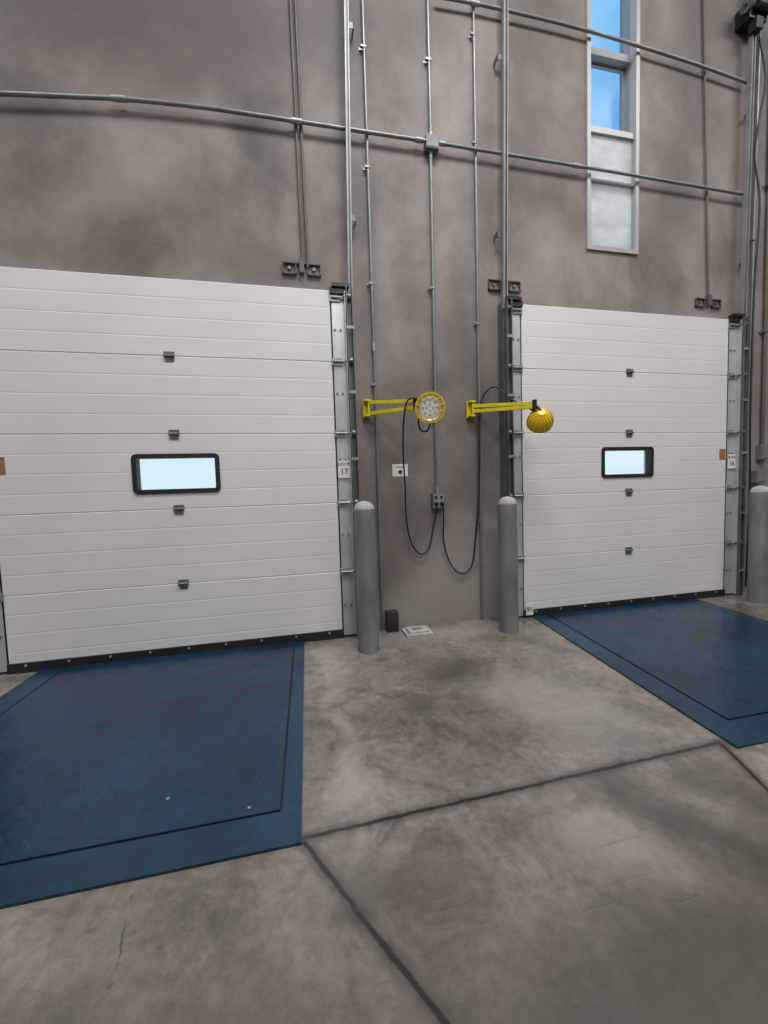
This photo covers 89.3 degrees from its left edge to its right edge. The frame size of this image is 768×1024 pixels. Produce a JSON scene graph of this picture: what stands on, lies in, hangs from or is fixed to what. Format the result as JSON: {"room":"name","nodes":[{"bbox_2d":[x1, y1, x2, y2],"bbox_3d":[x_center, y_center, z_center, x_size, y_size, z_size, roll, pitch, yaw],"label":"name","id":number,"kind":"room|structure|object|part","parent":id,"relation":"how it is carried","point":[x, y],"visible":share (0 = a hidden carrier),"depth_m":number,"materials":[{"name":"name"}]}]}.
{"room":"distribution center","nodes":[
{"label":"distribution center","id":0,"kind":"room"},
{"bbox_2d":[0,0,767,629],"bbox_3d":[0.131,-2.876,3.652,16.000,8.010,0.200,-3,3,-12],"label":"wall","id":1,"kind":"structure","parent":0,"point":[87,186],"depth_m":3.58,"materials":[{"name":"concrete"}]},
{"bbox_2d":[0,569,8,671],"bbox_3d":[-3.156,-2.699,2.779,0.242,7.950,0.165,-3,3,-12],"label":"door track","id":2,"kind":"object","parent":1,"relation":"attached to","point":[4,658],"visible":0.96,"depth_m":3.01,"materials":[{"name":"metal"}]},
{"bbox_2d":[0,267,343,674],"bbox_3d":[-1.702,-0.335,3.236,2.615,3.085,0.108,-3,3,-12],"label":"door","id":3,"kind":"structure","parent":1,"relation":"in","point":[101,374],"depth_m":3.18,"materials":[{"name":"white paint"}]},
{"bbox_2d":[0,457,5,473],"bbox_3d":[-2.914,-0.351,2.945,0.075,0.130,0.003,-3,3,-12],"label":"tag","id":4,"kind":"object","parent":3,"relation":"attached to","point":[2,461],"visible":1,"depth_m":2.95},
{"bbox_2d":[0,90,425,143],"bbox_3d":[-1.787,-3.077,3.077,4.439,0.413,0.043,-3,3,-12],"label":"conduit","id":5,"kind":"object","parent":1,"relation":"attached to","point":[118,98],"visible":1,"depth_m":3.12,"materials":[{"name":"metal"}]},
{"bbox_2d":[289,0,303,256],"bbox_3d":[-0.793,-4.431,3.252,0.047,4.600,0.021,-3,3,-12],"label":"rod","id":6,"kind":"object","parent":1,"relation":"attached to","point":[290,3],"visible":1,"depth_m":3.31,"materials":[{"name":"grey metal"}]},
{"bbox_2d":[282,257,320,276],"bbox_3d":[-0.717,-2.139,3.389,0.330,0.135,0.039,-3,3,-12],"label":"wall bracket","id":7,"kind":"object","parent":1,"relation":"attached to","point":[300,263],"visible":1,"depth_m":3.38,"materials":[{"name":"metal"}]},
{"bbox_2d":[294,0,308,267],"bbox_3d":[-0.752,-4.433,3.260,0.047,4.600,0.021,-3,3,-12],"label":"rod","id":8,"kind":"object","parent":1,"relation":"attached to","point":[295,1],"visible":1,"depth_m":3.33,"materials":[{"name":"grey metal"}]},
{"bbox_2d":[329,0,359,635],"bbox_3d":[-0.345,-2.824,3.367,0.338,7.950,0.165,-3,3,-12],"label":"door track","id":9,"kind":"object","parent":1,"relation":"attached to","point":[340,294],"visible":0.93,"depth_m":3.44,"materials":[{"name":"metal"}]},
{"bbox_2d":[338,460,349,477],"bbox_3d":[-0.355,-0.382,3.473,0.109,0.155,0.004,-3,3,-12],"label":"door sign","id":10,"kind":"object","parent":9,"relation":"attached to","point":[343,466],"visible":1,"depth_m":3.47,"materials":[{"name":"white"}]},
{"bbox_3d":[-0.364,-0.396,3.505,0.124,3.050,0.130,-3,3,-12],"label":"jamb plate","id":11,"kind":"part","parent":9,"relation":"part of","materials":[{"name":"silver metal"}]},
{"bbox_2d":[359,0,383,630],"bbox_3d":[-0.149,-2.811,3.473,0.059,7.900,0.040,-3,3,-12],"label":"conduit","id":12,"kind":"object","parent":1,"relation":"attached to","point":[363,45],"visible":1,"depth_m":3.52,"materials":[{"name":"metal"}]},
{"bbox_2d":[392,464,407,476],"bbox_3d":[0.153,-0.395,3.683,0.150,0.115,0.005,-3,3,-12],"label":"sticker","id":13,"kind":"object","parent":1,"relation":"attached to","point":[397,469],"visible":1,"depth_m":3.68,"materials":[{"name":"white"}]},
{"bbox_2d":[362,391,445,554],"bbox_3d":[0.209,-0.297,3.430,0.679,1.464,0.531,-3,3,-12],"label":"light","id":14,"kind":"object","parent":1,"relation":"attached to","point":[430,407],"visible":1,"depth_m":3.31,"materials":[{"name":"yellow paint"}]},
{"bbox_3d":[0.063,-0.970,3.427,0.470,0.084,0.020,0,4,30],"label":"strut arm","id":15,"kind":"part","parent":14,"relation":"part of","materials":[{"name":"yellow paint"}]},
{"bbox_3d":[0.066,-0.892,3.431,0.468,0.039,0.020,0,4,30],"label":"strut arm","id":16,"kind":"part","parent":14,"relation":"part of","materials":[{"name":"yellow paint"}]},
{"bbox_3d":[0.346,-0.280,3.518,0.377,1.410,0.382,-3,3,-12],"label":"power cord","id":17,"kind":"part","parent":14,"relation":"part of","materials":[{"name":"black rubber"}]},
{"bbox_3d":[0.344,-0.782,3.309,0.117,0.205,0.043,-1,4,13],"label":"power cord","id":18,"kind":"part","parent":14,"relation":"part of","materials":[{"name":"black rubber"}]},
{"bbox_2d":[423,0,432,133],"bbox_3d":[0.358,-5.097,3.458,0.069,3.370,0.043,-3,3,-12],"label":"conduit","id":19,"kind":"object","parent":1,"relation":"attached to","point":[427,61],"visible":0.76,"depth_m":3.51,"materials":[{"name":"metal"}]},
{"bbox_2d":[424,133,438,154],"bbox_3d":[0.433,-3.356,3.548,0.120,0.120,0.079,-3,3,-12],"label":"junction box","id":20,"kind":"object","parent":1,"relation":"attached to","point":[432,140],"visible":0.94,"depth_m":3.52,"materials":[{"name":"metal"}]},
{"bbox_2d":[427,151,438,493],"bbox_3d":[0.456,-1.739,3.656,0.079,3.140,0.043,-3,3,-12],"label":"conduit","id":21,"kind":"object","parent":1,"relation":"attached to","point":[432,287],"visible":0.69,"depth_m":3.63,"materials":[{"name":"metal"}]},
{"bbox_2d":[431,493,443,508],"bbox_3d":[0.522,-0.104,3.729,0.115,0.145,0.097,-3,3,-12],"label":"outlet box","id":22,"kind":"object","parent":1,"relation":"attached to","point":[436,499],"visible":0.91,"depth_m":3.72,"materials":[{"name":"metal"}]},
{"bbox_2d":[468,7,483,619],"bbox_3d":[0.863,-2.856,3.685,0.070,7.900,0.039,-3,3,-12],"label":"conduit","id":23,"kind":"object","parent":1,"relation":"attached to","point":[472,33],"visible":0.98,"depth_m":3.71,"materials":[{"name":"metal"}]},
{"bbox_2d":[442,386,553,573],"bbox_3d":[1.054,-0.285,3.658,1.010,1.798,0.262,-1,4,16],"label":"light","id":24,"kind":"object","parent":1,"relation":"attached to","point":[540,420],"visible":1,"depth_m":3.57,"materials":[{"name":"yellow paint"}]},
{"bbox_3d":[1.095,-0.992,3.598,0.568,0.086,0.020,0,4,33],"label":"strut arm","id":25,"kind":"part","parent":24,"relation":"part of","materials":[{"name":"yellow paint"}]},
{"bbox_3d":[1.097,-0.952,3.600,0.567,0.067,0.020,0,4,33],"label":"strut arm","id":26,"kind":"part","parent":24,"relation":"part of","materials":[{"name":"yellow paint"}]},
{"bbox_2d":[488,279,520,292],"bbox_3d":[1.175,-2.223,3.784,0.340,0.135,0.039,-3,3,-12],"label":"wall bracket","id":27,"kind":"object","parent":1,"relation":"attached to","point":[489,280],"visible":0.55,"depth_m":3.79,"materials":[{"name":"metal"}]},
{"bbox_2d":[493,0,524,615],"bbox_3d":[1.182,-2.892,3.686,0.240,7.950,0.165,-3,3,-12],"label":"door track","id":28,"kind":"object","parent":1,"relation":"attached to","point":[511,432],"visible":0.83,"depth_m":3.74,"materials":[{"name":"metal"}]},
{"bbox_3d":[1.302,-0.470,3.853,0.124,3.050,0.130,-3,3,-12],"label":"jamb plate","id":29,"kind":"part","parent":28,"relation":"part of","materials":[{"name":"silver metal"}]},
{"bbox_2d":[439,140,742,195],"bbox_3d":[2.253,-3.428,3.913,3.595,0.065,0.040,-3,3,-12],"label":"conduit","id":30,"kind":"object","parent":1,"relation":"attached to","point":[441,143],"visible":0.9,"depth_m":3.85,"materials":[{"name":"metal"}]},
{"bbox_2d":[445,0,746,84],"bbox_3d":[2.193,-4.635,3.837,3.542,0.176,0.040,-3,3,-12],"label":"conduit","id":31,"kind":"object","parent":1,"relation":"attached to","point":[474,3],"visible":0.98,"depth_m":3.81,"materials":[{"name":"metal"}]},
{"bbox_2d":[586,0,639,254],"bbox_3d":[2.294,-4.298,4.019,0.615,3.215,0.210,-3,3,-12],"label":"window","id":32,"kind":"structure","parent":1,"relation":"in","point":[612,200],"depth_m":4.01,"materials":[{"name":"metal"}]},
{"bbox_3d":[2.286,-4.270,4.064,0.521,0.735,0.018,-3,3,-12],"label":"sash frame","id":33,"kind":"part","parent":32,"relation":"part of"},
{"bbox_3d":[2.344,-3.055,4.045,0.525,0.640,0.010,-3,3,-12],"label":"frosted pane","id":34,"kind":"part","parent":32,"relation":"part of","materials":[{"name":"white glass"}]},
{"bbox_3d":[2.326,-3.622,4.011,0.525,0.445,0.010,-3,3,-12],"label":"frosted pane","id":35,"kind":"part","parent":32,"relation":"part of","materials":[{"name":"white glass"}]},
{"bbox_2d":[521,305,728,617],"bbox_3d":[2.596,-0.525,4.135,2.535,3.085,0.108,-3,3,-12],"label":"door","id":36,"kind":"structure","parent":1,"relation":"in","point":[655,385],"depth_m":4.08,"materials":[{"name":"white paint"}]},
{"bbox_2d":[526,602,532,614],"bbox_3d":[1.468,0.977,3.920,0.080,0.125,0.004,-3,3,-12],"label":"door sign","id":37,"kind":"object","parent":36,"relation":"attached to","point":[529,606],"visible":1,"depth_m":3.92,"materials":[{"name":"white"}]},
{"bbox_2d":[719,449,725,458],"bbox_3d":[3.782,-0.646,4.345,0.080,0.115,0.003,-3,3,-12],"label":"tag","id":38,"kind":"object","parent":36,"relation":"attached to","point":[722,453],"visible":1,"depth_m":4.34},
{"bbox_2d":[702,0,709,294],"bbox_3d":[3.407,-4.618,4.130,0.217,4.601,0.021,-3,3,-12],"label":"rod","id":39,"kind":"object","parent":1,"relation":"attached to","point":[703,1],"visible":1,"depth_m":4.17,"materials":[{"name":"grey metal"}]},
{"bbox_2d":[694,294,721,308],"bbox_3d":[3.581,-2.325,4.288,0.340,0.125,0.039,-3,3,-12],"label":"wall bracket","id":40,"kind":"object","parent":1,"relation":"attached to","point":[708,301],"visible":1,"depth_m":4.28,"materials":[{"name":"metal"}]},
{"bbox_2d":[723,34,755,595],"bbox_3d":[3.904,-3.013,4.255,0.318,7.950,0.165,-3,3,-12],"label":"door track","id":41,"kind":"object","parent":1,"relation":"attached to","point":[738,324],"visible":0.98,"depth_m":4.32,"materials":[{"name":"metal"}]},
{"bbox_2d":[727,454,735,468],"bbox_3d":[3.899,-0.568,4.362,0.110,0.160,0.004,-3,3,-12],"label":"door sign","id":42,"kind":"object","parent":41,"relation":"attached to","point":[731,463],"visible":1,"depth_m":4.36,"materials":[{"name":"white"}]},
{"bbox_3d":[3.895,-0.585,4.396,0.124,3.050,0.130,-3,3,-12],"label":"jamb plate","id":43,"kind":"part","parent":41,"relation":"part of","materials":[{"name":"silver metal"}]},
{"bbox_2d":[735,0,767,35],"bbox_3d":[3.881,-5.203,4.102,0.320,0.300,0.229,-3,3,-12],"label":"operator","id":44,"kind":"object","parent":1,"relation":"attached to","point":[751,18],"visible":0.96,"depth_m":4.07,"materials":[{"name":"black metal"}]},
{"bbox_2d":[744,38,766,586],"bbox_3d":[4.109,-2.096,4.304,0.160,5.903,0.051,-3,3,-12],"label":"cable","id":45,"kind":"object","parent":44,"relation":"hanging from","point":[760,40],"visible":0.94,"depth_m":4.27,"materials":[{"name":"rubber"}]},
{"bbox_2d":[743,30,761,591],"bbox_3d":[4.141,-3.002,4.371,0.115,7.900,0.039,-3,3,-12],"label":"conduit","id":46,"kind":"object","parent":1,"relation":"attached to","point":[753,239],"visible":0.67,"depth_m":4.38,"materials":[{"name":"metal"}]},
{"bbox_2d":[751,470,765,482],"bbox_3d":[4.366,-0.413,4.537,0.130,0.140,0.074,-3,3,-12],"label":"control box","id":47,"kind":"object","parent":1,"relation":"attached to","point":[759,476],"visible":0.91,"depth_m":4.51,"materials":[{"name":"grey metal"}]},
{"bbox_2d":[756,444,767,459],"bbox_3d":[4.425,-0.701,4.534,0.130,0.170,0.074,-3,3,-12],"label":"control box","id":48,"kind":"object","parent":1,"relation":"attached to","point":[761,450],"visible":1,"depth_m":4.50,"materials":[{"name":"grey metal"}]},
{"bbox_2d":[758,150,767,444],"bbox_3d":[4.295,-3.868,4.354,0.088,6.180,0.045,-3,3,-12],"label":"conduit","id":49,"kind":"object","parent":1,"relation":"attached to","point":[765,308],"visible":0.99,"depth_m":4.45,"materials":[{"name":"grey metal"}]},
{"bbox_2d":[0,590,767,1023],"bbox_3d":[1.406,1.456,-1.524,16.000,0.120,11.290,-3,3,-12],"label":"floor","id":50,"kind":"structure","parent":0,"point":[498,827],"depth_m":1.32,"materials":[{"name":"concrete"}]},
{"bbox_2d":[0,641,303,909],"bbox_3d":[-1.510,1.253,2.280,2.060,0.018,2.050,-3,3,-12],"label":"dock leveler","id":51,"kind":"object","parent":50,"relation":"on","point":[117,772],"visible":1,"depth_m":1.91,"materials":[{"name":"blue paint"}]},
{"bbox_2d":[353,501,379,653],"bbox_3d":[-0.146,0.534,3.232,0.180,1.254,0.180,-3,3,-12],"label":"bollard","id":52,"kind":"object","parent":50,"relation":"on","point":[364,511],"visible":1,"depth_m":3.16,"materials":[{"name":"grey metal"}]},
{"bbox_2d":[385,609,398,632],"bbox_3d":[0.077,1.032,3.690,0.110,0.190,0.104,-3,3,-12],"label":"sensor box","id":53,"kind":"object","parent":50,"relation":"on","point":[391,616],"visible":1,"depth_m":3.65,"materials":[{"name":"brown plastic"}]},
{"bbox_3d":[0.088,1.065,3.645,0.090,0.070,0.008,-3,3,-12],"label":"box lid","id":54,"kind":"part","parent":53,"relation":"part of","materials":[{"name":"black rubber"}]},
{"bbox_2d":[402,625,432,637],"bbox_3d":[0.309,1.102,3.619,0.250,0.045,0.190,-3,3,-12],"label":"pad","id":55,"kind":"object","parent":50,"relation":"on","point":[414,631],"visible":1,"depth_m":3.57,"materials":[{"name":"grey plastic"}]},
{"bbox_2d":[498,496,518,633],"bbox_3d":[1.140,0.477,3.572,0.175,1.244,0.175,-3,3,-12],"label":"bollard","id":56,"kind":"object","parent":50,"relation":"on","point":[507,506],"visible":1,"depth_m":3.51,"materials":[{"name":"grey metal"}]},
{"bbox_2d":[533,599,767,748],"bbox_3d":[2.614,1.070,3.150,2.183,0.018,2.035,-3,3,-12],"label":"dock leveler","id":57,"kind":"object","parent":50,"relation":"on","point":[708,662],"visible":1,"depth_m":2.97,"materials":[{"name":"blue paint"}]},
{"bbox_2d":[747,486,767,603],"bbox_3d":[4.030,0.344,4.176,0.180,1.254,0.180,-3,3,-12],"label":"bollard","id":58,"kind":"object","parent":50,"relation":"on","point":[757,569],"visible":1,"depth_m":4.12,"materials":[{"name":"grey metal"}]}
]}

